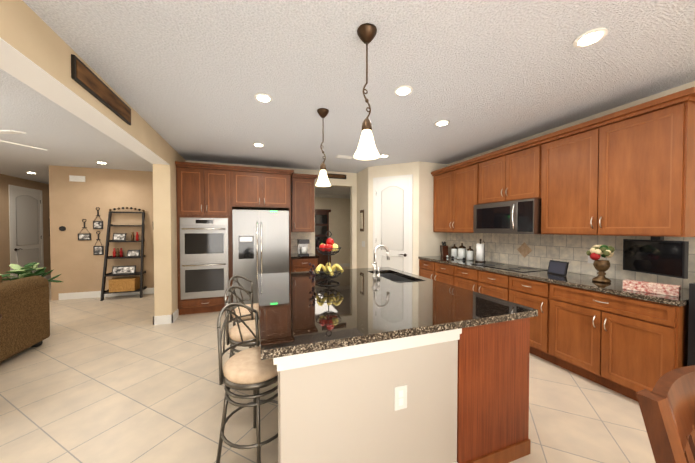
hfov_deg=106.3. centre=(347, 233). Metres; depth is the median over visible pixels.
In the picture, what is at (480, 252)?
paper towel holder
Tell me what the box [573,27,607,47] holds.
recessed light
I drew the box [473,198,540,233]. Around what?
microwave
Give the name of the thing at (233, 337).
bar stool
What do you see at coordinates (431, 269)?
base cabinet
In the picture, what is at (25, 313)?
sofa
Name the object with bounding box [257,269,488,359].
island countertop
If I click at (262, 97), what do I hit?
recessed light
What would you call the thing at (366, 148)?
pendant light
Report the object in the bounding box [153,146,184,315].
wall
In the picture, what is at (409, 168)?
wall
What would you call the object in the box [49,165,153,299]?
wall
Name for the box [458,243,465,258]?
canister
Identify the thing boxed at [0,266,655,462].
floor
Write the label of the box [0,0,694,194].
ceiling
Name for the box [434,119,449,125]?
recessed light
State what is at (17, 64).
soffit
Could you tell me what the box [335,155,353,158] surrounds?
ceiling vent
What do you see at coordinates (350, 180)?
wall
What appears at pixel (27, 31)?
header beam
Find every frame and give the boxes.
[78,219,90,239]
[93,207,102,228]
[93,231,103,254]
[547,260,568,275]
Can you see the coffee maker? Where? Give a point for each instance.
(303, 247)
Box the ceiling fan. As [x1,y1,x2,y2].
[0,130,46,150]
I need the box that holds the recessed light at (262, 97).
[254,93,272,102]
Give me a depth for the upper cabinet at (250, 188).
4.65 m
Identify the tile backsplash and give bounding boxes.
[447,233,694,288]
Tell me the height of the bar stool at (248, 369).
0.936 m
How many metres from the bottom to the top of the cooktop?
0.007 m
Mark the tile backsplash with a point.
(536, 250)
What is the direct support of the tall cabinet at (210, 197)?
on the floor
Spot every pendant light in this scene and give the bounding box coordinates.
[315,108,330,186]
[354,23,379,159]
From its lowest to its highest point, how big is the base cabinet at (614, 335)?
0.875 m
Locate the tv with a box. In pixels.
[623,236,688,278]
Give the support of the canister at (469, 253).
on the countertop at (579, 281)
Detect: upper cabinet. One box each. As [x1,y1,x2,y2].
[231,169,290,210]
[291,173,317,231]
[432,159,482,232]
[483,139,542,203]
[539,95,694,236]
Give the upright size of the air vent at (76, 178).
0.120 m
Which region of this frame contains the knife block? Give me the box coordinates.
[440,241,448,256]
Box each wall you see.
[0,174,50,281]
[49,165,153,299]
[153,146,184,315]
[185,160,356,268]
[315,197,349,263]
[357,167,367,267]
[368,161,418,275]
[447,81,694,288]
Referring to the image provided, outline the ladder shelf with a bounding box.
[100,207,146,300]
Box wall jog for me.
[419,161,446,267]
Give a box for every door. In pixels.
[8,185,43,278]
[373,174,412,273]
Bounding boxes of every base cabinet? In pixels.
[291,232,318,271]
[419,260,449,283]
[450,264,501,298]
[502,272,537,355]
[538,280,688,401]
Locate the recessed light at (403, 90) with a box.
[394,85,412,95]
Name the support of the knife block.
on the countertop at (579, 281)
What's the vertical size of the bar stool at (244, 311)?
0.936 m
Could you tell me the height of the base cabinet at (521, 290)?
0.875 m
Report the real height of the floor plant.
0.972 m
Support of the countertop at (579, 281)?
on the base cabinet at (614, 335)
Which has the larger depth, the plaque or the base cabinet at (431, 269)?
the plaque
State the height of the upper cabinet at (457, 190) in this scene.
1.100 m
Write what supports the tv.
attached to the upper cabinet at (630, 171)
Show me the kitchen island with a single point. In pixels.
(374, 364)
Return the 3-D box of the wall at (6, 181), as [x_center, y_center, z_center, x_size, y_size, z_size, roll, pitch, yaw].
[-6.621,0.049,1.994,0.120,2.700,13.800,0,1,-19]
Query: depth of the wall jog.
4.96 m
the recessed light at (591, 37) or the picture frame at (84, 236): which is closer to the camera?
the recessed light at (591, 37)
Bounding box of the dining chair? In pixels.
[636,365,694,462]
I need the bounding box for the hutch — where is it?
[315,209,330,269]
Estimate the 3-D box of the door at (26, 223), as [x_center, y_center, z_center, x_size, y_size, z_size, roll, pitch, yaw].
[-8.171,0.075,6.687,0.074,2.485,1.010,0,1,-19]
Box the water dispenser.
[687,283,694,365]
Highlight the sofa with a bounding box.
[0,275,49,361]
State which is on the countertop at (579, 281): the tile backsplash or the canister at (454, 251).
the canister at (454, 251)
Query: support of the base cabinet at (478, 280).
on the floor
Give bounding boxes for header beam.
[0,0,169,163]
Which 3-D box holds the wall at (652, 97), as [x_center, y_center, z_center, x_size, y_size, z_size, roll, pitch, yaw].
[2.310,0.009,4.347,0.150,2.700,12.300,0,1,-19]
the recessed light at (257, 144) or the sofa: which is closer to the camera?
the sofa
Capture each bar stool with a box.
[216,303,277,462]
[223,286,259,405]
[228,275,258,357]
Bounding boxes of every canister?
[451,244,457,257]
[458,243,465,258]
[466,246,473,259]
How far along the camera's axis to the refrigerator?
4.46 m
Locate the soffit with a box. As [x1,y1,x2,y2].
[0,38,169,164]
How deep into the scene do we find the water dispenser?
1.88 m
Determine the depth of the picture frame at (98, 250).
5.44 m
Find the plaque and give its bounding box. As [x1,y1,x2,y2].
[360,210,363,230]
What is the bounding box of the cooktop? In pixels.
[482,261,547,271]
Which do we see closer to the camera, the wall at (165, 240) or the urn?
the urn
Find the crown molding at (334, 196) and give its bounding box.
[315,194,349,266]
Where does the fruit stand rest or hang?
on the island countertop at (295, 312)
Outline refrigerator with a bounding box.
[232,210,288,308]
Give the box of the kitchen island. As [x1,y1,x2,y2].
[269,273,537,462]
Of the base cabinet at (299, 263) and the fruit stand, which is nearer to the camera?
the fruit stand
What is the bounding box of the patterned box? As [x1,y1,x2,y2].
[623,279,680,296]
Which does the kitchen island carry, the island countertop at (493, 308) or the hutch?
the island countertop at (493, 308)
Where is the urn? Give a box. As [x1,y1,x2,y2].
[586,245,614,282]
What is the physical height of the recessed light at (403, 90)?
0.016 m
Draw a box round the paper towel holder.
[475,239,485,261]
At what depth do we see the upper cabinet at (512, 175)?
3.43 m
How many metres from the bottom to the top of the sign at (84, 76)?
0.165 m
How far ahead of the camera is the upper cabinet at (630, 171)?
2.39 m
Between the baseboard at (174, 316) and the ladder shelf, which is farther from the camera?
the ladder shelf
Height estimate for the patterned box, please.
0.075 m
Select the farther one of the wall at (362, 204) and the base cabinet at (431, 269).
the wall at (362, 204)
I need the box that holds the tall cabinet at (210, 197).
[176,165,234,314]
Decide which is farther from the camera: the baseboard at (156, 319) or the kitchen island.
the baseboard at (156, 319)
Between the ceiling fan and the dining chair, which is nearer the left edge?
the ceiling fan
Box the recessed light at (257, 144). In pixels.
[252,142,263,146]
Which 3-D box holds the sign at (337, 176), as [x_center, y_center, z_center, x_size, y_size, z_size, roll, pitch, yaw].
[-0.293,-1.261,5.738,0.560,0.100,0.022,0,1,-19]
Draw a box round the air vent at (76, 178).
[69,175,84,181]
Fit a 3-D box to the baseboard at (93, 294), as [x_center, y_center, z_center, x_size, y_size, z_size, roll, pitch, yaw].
[-4.730,1.271,5.644,2.320,0.130,0.015,0,1,-19]
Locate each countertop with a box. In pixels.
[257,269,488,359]
[369,267,536,320]
[418,256,688,307]
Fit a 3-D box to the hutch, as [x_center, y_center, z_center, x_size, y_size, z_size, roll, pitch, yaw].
[-0.920,0.323,7.244,0.860,1.970,0.500,0,1,-19]
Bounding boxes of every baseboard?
[59,288,153,299]
[153,315,165,324]
[171,309,177,322]
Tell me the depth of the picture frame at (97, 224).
5.43 m
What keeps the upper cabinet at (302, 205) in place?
attached to the wall at (350, 180)
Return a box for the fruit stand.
[309,231,343,285]
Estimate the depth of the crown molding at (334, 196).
9.71 m
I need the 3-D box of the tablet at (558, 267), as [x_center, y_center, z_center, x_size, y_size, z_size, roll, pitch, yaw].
[2.401,0.391,2.971,0.060,0.150,0.220,0,1,-7]
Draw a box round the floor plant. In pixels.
[0,262,61,281]
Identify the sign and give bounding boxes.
[71,54,130,124]
[327,173,345,178]
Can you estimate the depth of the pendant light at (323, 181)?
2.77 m
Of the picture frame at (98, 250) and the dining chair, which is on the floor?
the dining chair
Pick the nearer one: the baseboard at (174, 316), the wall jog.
the baseboard at (174, 316)
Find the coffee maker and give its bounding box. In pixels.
[297,239,309,255]

